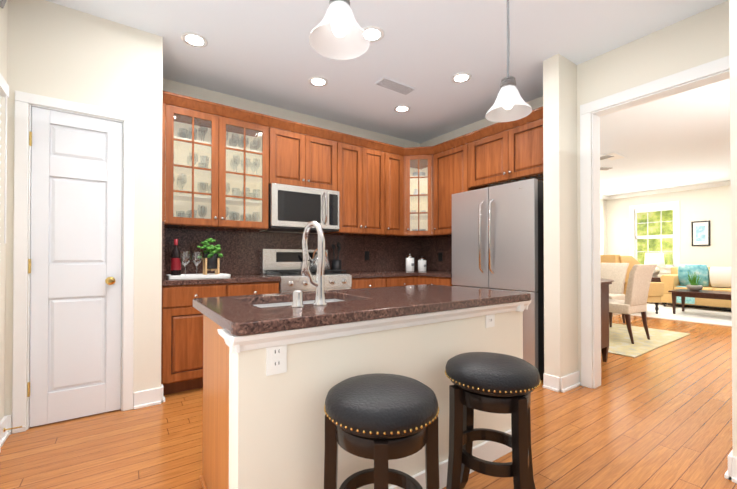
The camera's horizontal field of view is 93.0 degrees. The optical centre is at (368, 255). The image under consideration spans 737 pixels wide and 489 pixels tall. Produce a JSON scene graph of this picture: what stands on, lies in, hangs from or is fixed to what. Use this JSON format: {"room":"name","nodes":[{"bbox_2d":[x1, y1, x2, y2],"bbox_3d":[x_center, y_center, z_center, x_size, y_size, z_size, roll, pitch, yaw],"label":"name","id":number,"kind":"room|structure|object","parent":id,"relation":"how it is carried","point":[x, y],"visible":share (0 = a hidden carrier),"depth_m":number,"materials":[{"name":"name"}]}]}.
{"room":"kitchen","nodes":[
{"label":"kitchen","id":0,"kind":"room"},
{"bbox_2d":[0,0,7,420],"bbox_3d":[-0.585,-0.291,-0.333,0.150,2.720,6.200,0,-1,-35],"label":"wall","id":1,"kind":"structure","parent":0,"point":[3,37],"depth_m":2.08,"materials":[{"name":"beige paint"}]},
{"bbox_2d":[0,0,6,8],"bbox_3d":[-1.862,-1.500,1.786,0.103,0.231,0.520,0,-1,-43],"label":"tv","id":2,"kind":"object","parent":1,"relation":"attached to","point":[2,3],"visible":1,"depth_m":1.94,"materials":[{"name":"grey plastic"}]},
{"bbox_2d":[0,415,11,446],"bbox_3d":[-2.113,1.029,2.011,0.030,0.115,0.290,0,-1,-35],"label":"baseboard","id":3,"kind":"structure","parent":1,"relation":"attached to","point":[6,422],"depth_m":2.08,"materials":[{"name":"white wood"}]},
{"bbox_2d":[3,425,25,431],"bbox_3d":[-2.106,1.027,2.083,0.092,0.024,0.023,0,-1,-35],"label":"doorstop","id":4,"kind":"object","parent":3,"relation":"attached to","point":[5,429],"visible":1,"depth_m":2.08,"materials":[{"name":"gold metal"}]},
{"bbox_2d":[4,0,139,429],"bbox_3d":[-1.959,-0.271,2.378,0.690,2.720,0.120,0,-1,-35],"label":"wall","id":5,"kind":"structure","parent":0,"point":[57,51],"depth_m":2.29,"materials":[{"name":"beige paint"}]},
{"bbox_2d":[12,90,134,433],"bbox_3d":[-1.933,0.039,2.333,0.612,2.100,0.058,0,-1,-35],"label":"door frame","id":6,"kind":"structure","parent":5,"relation":"attached to","point":[21,274],"depth_m":2.19,"materials":[{"name":"white wood"}]},
{"bbox_2d":[27,107,121,426],"bbox_3d":[-1.926,0.071,2.315,0.476,2.020,0.111,0,-1,-35],"label":"pantry door","id":7,"kind":"structure","parent":5,"relation":"in","point":[75,266],"depth_m":2.32,"materials":[{"name":"white wood"}]},
{"bbox_2d":[136,30,162,391],"bbox_3d":[-1.828,-0.267,2.907,0.130,2.720,0.840,0,-1,-35],"label":"wall","id":8,"kind":"structure","parent":0,"point":[149,190],"depth_m":2.56,"materials":[{"name":"beige paint"}]},
{"bbox_2d":[163,78,419,233],"bbox_3d":[-0.634,-0.257,4.159,3.500,2.720,0.150,0,-1,-35],"label":"wall","id":9,"kind":"structure","parent":0,"point":[171,86],"depth_m":3.82,"materials":[{"name":"beige paint"}]},
{"bbox_2d":[258,115,313,190],"bbox_3d":[-0.887,-1.023,3.682,0.441,0.644,0.347,0,-1,-35],"label":"upper cabinet","id":10,"kind":"object","parent":9,"relation":"attached to","point":[286,157],"depth_m":3.52,"materials":[{"name":"brown wood"}]},
{"bbox_2d":[262,183,338,232],"bbox_3d":[-0.721,-0.479,3.722,0.750,0.433,0.462,0,-1,-35],"label":"microwave","id":11,"kind":"object","parent":10,"relation":"attached to","point":[292,208],"visible":0.96,"depth_m":3.55,"materials":[{"name":"grey metal"}]},
{"bbox_2d":[314,127,337,190],"bbox_3d":[-0.623,-1.022,3.865,0.440,0.644,0.347,0,-1,-35],"label":"upper cabinet","id":12,"kind":"object","parent":9,"relation":"attached to","point":[325,149],"depth_m":3.77,"materials":[{"name":"brown wood"}]},
{"bbox_2d":[324,132,369,234],"bbox_3d":[-0.309,-0.796,4.083,0.455,1.092,0.347,0,-1,-35],"label":"upper cabinet","id":13,"kind":"object","parent":9,"relation":"attached to","point":[353,159],"depth_m":3.97,"materials":[{"name":"brown wood"}]},
{"bbox_2d":[358,140,381,235],"bbox_3d":[-0.034,-0.795,4.274,0.454,1.092,0.347,0,-1,-35],"label":"upper cabinet","id":14,"kind":"object","parent":9,"relation":"attached to","point":[375,184],"depth_m":4.15,"materials":[{"name":"brown wood"}]},
{"bbox_2d":[378,142,413,237],"bbox_3d":[0.238,-0.794,4.430,0.428,1.092,0.402,0,-1,-35],"label":"upper cabinet","id":15,"kind":"object","parent":9,"relation":"attached to","point":[397,170],"depth_m":4.34,"materials":[{"name":"brown wood"}]},
{"bbox_2d":[165,123,425,230],"bbox_3d":[-0.530,-0.739,3.871,3.006,0.937,0.314,0,-1,-35],"label":"glassware","id":16,"kind":"object","parent":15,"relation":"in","point":[178,214],"depth_m":3.33,"materials":[{"name":"clear glass"}]},
{"bbox_2d":[0,302,736,488],"bbox_3d":[3.605,1.124,3.607,12.800,0.050,7.900,0,-1,-35],"label":"floor","id":17,"kind":"structure","parent":0,"point":[659,417],"depth_m":2.10,"materials":[{"name":"brown wood"}]},
{"bbox_2d":[161,283,236,394],"bbox_3d":[-1.524,0.665,3.055,0.540,0.860,0.628,0,-1,-35],"label":"base cabinet","id":18,"kind":"object","parent":17,"relation":"on","point":[181,343],"depth_m":2.74,"materials":[{"name":"brown wood"}]},
{"bbox_2d":[162,221,417,285],"bbox_3d":[-0.405,-0.006,3.828,3.256,0.492,0.648,0,-1,-35],"label":"countertop","id":19,"kind":"structure","parent":18,"relation":"on","point":[240,258],"depth_m":3.67,"materials":[{"name":"stone"}]},
{"bbox_2d":[166,273,230,278],"bbox_3d":[-1.458,0.178,3.003,0.470,0.030,0.240,0,-1,-35],"label":"tray","id":20,"kind":"object","parent":19,"relation":"on","point":[198,276],"visible":1,"depth_m":2.92,"materials":[{"name":"white"}]},
{"bbox_2d":[171,239,180,275],"bbox_3d":[-1.628,0.023,2.959,0.077,0.322,0.077,0,-1,-35],"label":"wine bottle","id":21,"kind":"object","parent":20,"relation":"on","point":[175,263],"visible":0.81,"depth_m":2.93,"materials":[{"name":"black"}]},
{"bbox_2d":[179,251,201,274],"bbox_3d":[-1.486,0.076,2.930,0.176,0.215,0.086,0,-1,-41],"label":"glasses","id":22,"kind":"object","parent":20,"relation":"on","point":[190,258],"visible":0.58,"depth_m":2.93,"materials":[{"name":"clear glass"}]},
{"bbox_2d":[197,238,222,274],"bbox_3d":[-1.393,0.016,3.077,0.208,0.338,0.202,0,-1,-35],"label":"potted plant","id":23,"kind":"object","parent":20,"relation":"on","point":[211,261],"visible":1,"depth_m":3.06,"materials":[{"name":"green plant"}]},
{"bbox_2d":[332,242,340,272],"bbox_3d":[-0.369,0.026,4.074,0.132,0.351,0.116,0,-1,-35],"label":"utensil crock","id":24,"kind":"object","parent":19,"relation":"on","point":[336,264],"visible":0.79,"depth_m":4.04,"materials":[{"name":"black"}]},
{"bbox_2d":[365,251,368,259],"bbox_3d":[-0.018,0.005,4.463,0.070,0.114,0.004,0,-1,-35],"label":"outlet","id":25,"kind":"object","parent":19,"relation":"attached to","point":[367,256],"depth_m":4.46,"materials":[{"name":"black plastic"}]},
{"bbox_2d":[406,254,413,270],"bbox_3d":[0.538,0.092,4.539,0.114,0.226,0.114,0,-1,-35],"label":"canister","id":26,"kind":"object","parent":19,"relation":"on","point":[409,262],"visible":1,"depth_m":4.49,"materials":[{"name":"white ceramic"}]},
{"bbox_2d":[418,256,426,270],"bbox_3d":[0.703,0.107,4.581,0.114,0.196,0.114,0,-1,-35],"label":"canister","id":27,"kind":"object","parent":19,"relation":"on","point":[422,265],"visible":0.98,"depth_m":4.53,"materials":[{"name":"white ceramic"}]},
{"bbox_2d":[237,281,278,295],"bbox_3d":[-1.199,0.667,3.282,0.526,0.860,0.628,0,-1,-35],"label":"drawer","id":28,"kind":"object","parent":17,"relation":"on","point":[252,288],"depth_m":3.07,"materials":[{"name":"brown wood"}]},
{"bbox_2d":[260,249,351,292],"bbox_3d":[-0.640,0.516,3.602,0.748,1.165,0.667,0,-1,-35],"label":"range","id":29,"kind":"object","parent":17,"relation":"on","point":[285,265],"visible":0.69,"depth_m":3.58,"materials":[{"name":"silver metal"}]},
{"bbox_2d":[309,248,329,269],"bbox_3d":[-0.544,0.034,3.798,0.255,0.238,0.212,0,-1,-35],"label":"kettle","id":30,"kind":"object","parent":29,"relation":"on","point":[313,260],"visible":0.5,"depth_m":3.75,"materials":[{"name":"silver metal"}]},
{"bbox_2d":[193,284,530,488],"bbox_3d":[0.032,0.650,1.874,1.650,0.870,0.830,0,-1,-35],"label":"kitchen island","id":31,"kind":"object","parent":17,"relation":"on","point":[242,315],"visible":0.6,"depth_m":1.50,"materials":[{"name":"brown stone"}]},
{"bbox_2d":[193,284,530,335],"bbox_3d":[0.032,0.235,1.877,1.650,0.040,0.830,0,-1,-35],"label":"countertop","id":32,"kind":"structure","parent":31,"relation":"on","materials":[{"name":"stone"}]},
{"bbox_2d":[291,221,326,306],"bbox_3d":[-0.288,0.029,1.536,0.156,0.366,0.203,0,-1,-35],"label":"faucet","id":33,"kind":"object","parent":32,"relation":"on","point":[318,283],"visible":1,"depth_m":1.49,"materials":[{"name":"silver metal"}]},
{"bbox_2d":[350,277,380,288],"bbox_3d":[-0.145,0.672,4.015,0.529,0.860,0.628,0,-1,-35],"label":"drawer","id":34,"kind":"object","parent":17,"relation":"on","point":[357,283],"depth_m":3.71,"materials":[{"name":"brown wood"}]},
{"bbox_2d":[229,311,522,488],"bbox_3d":[0.206,0.669,1.623,1.600,0.828,0.120,0,-1,-35],"label":"wall","id":35,"kind":"structure","parent":17,"relation":"on","point":[276,431],"depth_m":1.28,"materials":[{"name":"beige paint"}]},
{"bbox_2d":[266,345,286,375],"bbox_3d":[-0.311,0.345,1.187,0.070,0.114,0.008,0,-1,-35],"label":"outlet","id":36,"kind":"object","parent":35,"relation":"attached to","point":[276,359],"depth_m":1.18,"materials":[{"name":"white plastic"}]},
{"bbox_2d":[217,300,530,488],"bbox_3d":[0.217,0.669,1.607,1.678,0.828,0.159,0,-1,-35],"label":"trim","id":37,"kind":"structure","parent":35,"relation":"attached to","point":[491,451],"depth_m":1.45,"materials":[{"name":"white wood"}]},
{"bbox_2d":[486,314,494,327],"bbox_3d":[0.644,0.324,1.852,0.070,0.114,0.008,0,-1,-35],"label":"outlet","id":38,"kind":"object","parent":35,"relation":"attached to","point":[490,319],"depth_m":1.85,"materials":[{"name":"white plastic"}]},
{"bbox_2d":[324,373,438,488],"bbox_3d":[0.041,0.747,1.124,0.376,0.665,0.376,0,-1,-43],"label":"stool","id":39,"kind":"object","parent":17,"relation":"on","point":[380,419],"visible":1,"depth_m":1.03,"materials":[{"name":"black leather"}]},
{"bbox_2d":[381,276,416,286],"bbox_3d":[0.209,0.674,4.230,0.567,0.860,0.679,0,-1,-35],"label":"base cabinet","id":40,"kind":"object","parent":17,"relation":"on","point":[404,280],"depth_m":3.98,"materials":[{"name":"brown wood"}]},
{"bbox_2d":[417,276,455,285],"bbox_3d":[0.966,0.673,4.111,0.676,0.860,0.523,0,-1,-35],"label":"base cabinet","id":41,"kind":"object","parent":17,"relation":"on","point":[421,280],"depth_m":3.93,"materials":[{"name":"brown wood"}]},
{"bbox_2d":[445,352,540,488],"bbox_3d":[0.496,0.749,1.416,0.376,0.665,0.376,0,0,27],"label":"stool","id":42,"kind":"object","parent":17,"relation":"on","point":[491,382],"visible":1,"depth_m":1.32,"materials":[{"name":"black leather"}]},
{"bbox_2d":[452,178,543,379],"bbox_3d":[1.370,0.223,3.502,0.676,1.750,0.920,0,-1,-35],"label":"refrigerator","id":43,"kind":"object","parent":17,"relation":"on","point":[498,237],"visible":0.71,"depth_m":3.18,"materials":[{"name":"grey metal"}]},
{"bbox_2d":[601,281,611,361],"bbox_3d":[1.893,0.687,4.058,0.500,0.830,1.450,0,-1,-35],"label":"sideboard","id":44,"kind":"object","parent":17,"relation":"on","point":[604,317],"visible":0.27,"depth_m":3.56,"materials":[{"name":"brown wood"}]},
{"bbox_2d":[608,323,689,357],"bbox_3d":[3.013,1.106,5.297,2.040,0.010,2.350,0,-1,-35],"label":"dining rug","id":45,"kind":"object","parent":17,"relation":"on","point":[620,343],"visible":0.36,"depth_m":4.56,"materials":[{"name":"beige carpet"}]},
{"bbox_2d":[601,263,628,326],"bbox_3d":[3.820,0.614,5.710,0.611,0.980,0.546,0,-1,-35],"label":"dining chair","id":46,"kind":"object","parent":45,"relation":"on","point":[616,272],"visible":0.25,"depth_m":5.68,"materials":[{"name":"fabric"}]},
{"bbox_2d":[609,264,656,343],"bbox_3d":[3.334,0.605,4.623,0.546,0.980,0.611,0,-1,-31],"label":"dining chair","id":47,"kind":"object","parent":45,"relation":"on","point":[637,288],"visible":0.65,"depth_m":4.39,"materials":[{"name":"fabric"}]},
{"bbox_2d":[651,277,662,303],"bbox_3d":[6.771,0.818,8.286,0.480,0.607,0.480,0,-1,-35],"label":"end table","id":48,"kind":"object","parent":17,"relation":"on","point":[655,279],"visible":0.06,"depth_m":8.09,"materials":[{"name":"brown wood"}]},
{"bbox_2d":[644,253,664,276],"bbox_3d":[6.771,0.229,8.290,0.390,0.569,0.390,0,-1,-35],"label":"table lamp","id":49,"kind":"object","parent":48,"relation":"on","point":[655,258],"visible":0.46,"depth_m":8.17,"materials":[{"name":"grey fabric"}]},
{"bbox_2d":[616,303,731,326],"bbox_3d":[6.557,1.112,6.149,2.250,0.012,3.900,0,-1,-35],"label":"living room rug","id":50,"kind":"object","parent":17,"relation":"on","point":[708,316],"visible":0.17,"depth_m":6.56,"materials":[{"name":"white carpet"}]},
{"bbox_2d":[601,255,663,313],"bbox_3d":[5.135,0.551,6.955,0.824,1.120,0.850,0,0,5],"label":"chair","id":51,"kind":"object","parent":50,"relation":"on","point":[655,292],"visible":0.15,"depth_m":6.57,"materials":[{"name":"fabric"}]},
{"bbox_2d":[660,264,730,307],"bbox_3d":[7.409,0.652,6.977,0.930,0.918,2.300,0,-1,-35],"label":"sofa","id":52,"kind":"object","parent":50,"relation":"on","point":[716,279],"visible":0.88,"depth_m":7.30,"materials":[{"name":"fabric"}]},
{"bbox_2d":[709,267,730,287],"bbox_3d":[7.233,0.445,7.100,0.183,0.424,0.440,0,-1,-35],"label":"pillow","id":53,"kind":"object","parent":52,"relation":"on","point":[719,276],"depth_m":7.11,"materials":[{"name":"white fabric"}]},
{"bbox_2d":[668,289,730,313],"bbox_3d":[6.410,0.887,6.231,0.700,0.437,1.500,0,-1,-35],"label":"coffee table","id":54,"kind":"object","parent":50,"relation":"on","point":[707,294],"visible":0.96,"depth_m":6.44,"materials":[{"name":"brown wood"}]},
{"bbox_2d":[686,272,702,290],"bbox_3d":[6.153,0.481,6.603,0.240,0.379,0.236,0,-1,-35],"label":"potted plant","id":55,"kind":"object","parent":54,"relation":"on","point":[693,286],"visible":1,"depth_m":6.57,"materials":[{"name":"green plant"}]},
{"bbox_2d":[46,0,729,195],"bbox_3d":[3.605,-1.661,3.628,12.800,0.080,7.900,0,-1,-35],"label":"ceiling","id":56,"kind":"structure","parent":0,"point":[262,51],"depth_m":2.95,"materials":[{"name":"white paint"}]},
{"bbox_2d":[181,32,207,47],"bbox_3d":[-1.314,-1.623,2.642,0.179,0.008,0.179,0,-1,-44],"label":"recessed light","id":57,"kind":"object","parent":56,"relation":"in","point":[190,38],"depth_m":2.63,"materials":[{"name":"white"}]},
{"bbox_2d":[309,77,327,86],"bbox_3d":[-0.469,-1.619,3.267,0.179,0.008,0.179,0,-1,-41],"label":"recessed light","id":58,"kind":"object","parent":56,"relation":"in","point":[315,81],"depth_m":3.26,"materials":[{"name":"white"}]},
{"bbox_2d":[309,0,369,59],"bbox_3d":[-0.101,-1.192,1.229,0.212,0.895,0.212,0,-1,-35],"label":"pendant lamp","id":59,"kind":"object","parent":56,"relation":"hanging from","point":[338,31],"visible":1,"depth_m":1.26,"materials":[{"name":"white glass"}]},
{"bbox_2d":[363,26,383,41],"bbox_3d":[0.025,-1.624,2.575,0.179,0.008,0.179,0,-1,-44],"label":"recessed light","id":60,"kind":"object","parent":56,"relation":"in","point":[375,33],"depth_m":2.56,"materials":[{"name":"white"}]},
{"bbox_2d":[374,77,416,94],"bbox_3d":[0.262,-1.618,3.355,0.400,0.009,0.150,0,-1,-35],"label":"ceiling vent","id":61,"kind":"object","parent":56,"relation":"in","point":[384,82],"depth_m":3.34,"materials":[{"name":"white metal"}]},
{"bbox_2d":[394,105,409,112],"bbox_3d":[0.371,-1.614,3.863,0.179,0.008,0.179,0,-1,-41],"label":"recessed light","id":62,"kind":"object","parent":56,"relation":"in","point":[401,108],"depth_m":3.85,"materials":[{"name":"white"}]},
{"bbox_2d":[451,72,471,82],"bbox_3d":[0.848,-1.619,3.196,0.179,0.008,0.179,0,-1,-44],"label":"recessed light","id":63,"kind":"object","parent":56,"relation":"in","point":[462,77],"depth_m":3.19,"materials":[{"name":"white"}]},
{"bbox_2d":[485,0,531,121],"bbox_3d":[0.683,-1.163,1.713,0.212,0.945,0.212,0,-1,-35],"label":"pendant lamp","id":64,"kind":"object","parent":56,"relation":"hanging from","point":[510,104],"visible":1,"depth_m":1.71,"materials":[{"name":"white glass"}]},
{"bbox_2d":[600,155,613,169],"bbox_3d":[2.935,-1.439,5.257,1.328,0.340,1.369,0,-1,-35],"label":"ceiling fan","id":65,"kind":"object","parent":56,"relation":"hanging from","point":[605,157],"depth_m":4.74,"materials":[{"name":"grey plastic"}]},
{"bbox_2d":[600,152,626,160],"bbox_3d":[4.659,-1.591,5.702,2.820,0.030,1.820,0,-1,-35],"label":"ceiling vent","id":66,"kind":"object","parent":56,"relation":"in","point":[616,155],"visible":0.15,"depth_m":5.65,"materials":[{"name":"white paint"}]},
{"bbox_2d":[420,54,577,377],"bbox_3d":[1.190,-0.259,3.954,0.740,2.720,2.270,0,-1,-35],"label":"wall","id":67,"kind":"structure","parent":0,"point":[557,100],"depth_m":2.88,"materials":[{"name":"beige paint"}]},
{"bbox_2d":[418,236,451,277],"bbox_3d":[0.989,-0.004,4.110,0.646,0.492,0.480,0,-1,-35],"label":"backsplash","id":68,"kind":"structure","parent":67,"relation":"attached to","point":[429,248],"depth_m":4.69,"materials":[{"name":"stone"}]},
{"bbox_2d":[438,253,441,260],"bbox_3d":[0.961,0.021,4.676,0.005,0.114,0.070,0,-1,-35],"label":"outlet","id":69,"kind":"object","parent":68,"relation":"attached to","point":[439,254],"depth_m":4.68,"materials":[{"name":"black plastic"}]},
{"bbox_2d":[426,133,473,236],"bbox_3d":[1.069,-0.795,4.216,0.403,1.092,0.619,0,-1,-35],"label":"upper cabinet","id":70,"kind":"object","parent":67,"relation":"attached to","point":[448,168],"depth_m":4.19,"materials":[{"name":"brown wood"}]},
{"bbox_2d":[470,123,507,189],"bbox_3d":[1.412,-1.048,3.775,0.347,0.594,0.561,0,-1,-35],"label":"upper cabinet","id":71,"kind":"object","parent":67,"relation":"attached to","point":[485,143],"depth_m":3.71,"materials":[{"name":"brown wood"}]},
{"bbox_2d":[502,107,542,182],"bbox_3d":[1.663,-1.050,3.413,0.347,0.594,0.561,0,-1,-35],"label":"upper cabinet","id":72,"kind":"object","parent":67,"relation":"attached to","point":[522,139],"depth_m":3.37,"materials":[{"name":"brown wood"}]},
{"bbox_2d":[557,371,580,392],"bbox_3d":[1.655,1.036,2.868,0.327,0.115,0.027,0,-1,-35],"label":"baseboard","id":73,"kind":"structure","parent":67,"relation":"attached to","point":[568,382],"depth_m":2.85,"materials":[{"name":"white wood"}]},
{"bbox_2d":[600,199,606,254],"bbox_3d":[3.550,-0.233,7.381,7.290,2.720,0.360,0,-1,-35],"label":"wall","id":74,"kind":"structure","parent":0,"point":[603,226],"depth_m":9.29,"materials":[{"name":"beige paint"}]},
{"bbox_2d":[600,194,608,199],"bbox_3d":[3.504,-1.548,7.353,6.930,0.090,0.070,0,-1,-35],"label":"crown molding","id":75,"kind":"structure","parent":74,"relation":"attached to","point":[604,197],"depth_m":9.23,"materials":[{"name":"white wood"}]},
{"bbox_2d":[577,0,729,382],"bbox_3d":[3.107,-0.280,1.182,0.120,2.720,4.470,0,-1,-35],"label":"wall","id":76,"kind":"structure","parent":0,"point":[700,38],"depth_m":2.58,"materials":[{"name":"beige paint"}]},
{"bbox_2d":[580,56,729,388],"bbox_3d":[2.197,-0.090,2.488,0.156,2.360,1.225,0,-1,-35],"label":"door frame","id":77,"kind":"structure","parent":76,"relation":"attached to","point":[590,235],"depth_m":2.89,"materials":[{"name":"white wood"}]},
{"bbox_2d":[607,185,730,276],"bbox_3d":[8.491,-0.239,6.531,0.150,2.720,7.100,0,-1,-35],"label":"wall","id":78,"kind":"structure","parent":0,"point":[712,205],"depth_m":8.00,"materials":[{"name":"beige paint"}]},
{"bbox_2d":[629,201,679,272],"bbox_3d":[6.994,-0.428,8.579,0.130,1.690,1.030,0,-1,-35],"label":"window","id":79,"kind":"structure","parent":78,"relation":"in","point":[674,206],"depth_m":8.50,"materials":[{"name":"white wood"}]},
{"bbox_2d":[609,181,729,199],"bbox_3d":[8.401,-1.555,6.478,0.070,0.090,7.100,0,-1,-35],"label":"crown molding","id":80,"kind":"structure","parent":78,"relation":"attached to","point":[692,187],"depth_m":8.24,"materials":[{"name":"white wood"}]},
{"bbox_2d":[691,220,710,245],"bbox_3d":[7.461,-0.489,7.856,0.026,0.560,0.310,0,-1,-35],"label":"picture frame","id":81,"kind":"object","parent":78,"relation":"attached to","point":[700,231],"visible":1,"depth_m":7.85,"materials":[{"name":"black"}]},
{"bbox_2d":[729,0,736,456],"bbox_3d":[3.047,-0.285,0.507,0.750,2.720,3.430,0,-1,-35],"label":"wall","id":82,"kind":"structure","parent":0,"point":[733,79],"depth_m":1.69,"materials":[{"name":"beige paint"}]},
{"bbox_2d":[724,452,736,482],"bbox_3d":[2.720,1.016,0.285,0.027,0.115,3.457,0,-1,-35],"label":"baseboard","id":83,"kind":"structure","parent":82,"relation":"attached to","point":[731,474],"depth_m":1.68,"materials":[{"name":"white wood"}]},
{"bbox_3d":[-0.852,0.078,0.197,0.020,1.990,4.100,0,-1,-35],"label":"trim","id":84,"kind":"structure","parent":0,"visible":0},
{"bbox_2d":[0,73,8,450],"bbox_3d":[-0.820,0.050,0.214,0.049,1.985,4.110,0,-1,-35],"label":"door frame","id":85,"kind":"structure","parent":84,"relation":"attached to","point":[4,88],"depth_m":1.89,"materials":[{"name":"white wood"}]},
{"label":"outside","id":86,"kind":"structure","parent":0,"visible":0},
{"bbox_2d":[637,210,672,264],"bbox_3d":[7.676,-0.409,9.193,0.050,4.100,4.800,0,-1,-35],"label":"trees","id":87,"kind":"object","parent":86,"point":[667,245],"depth_m":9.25,"materials":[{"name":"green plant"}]}
]}

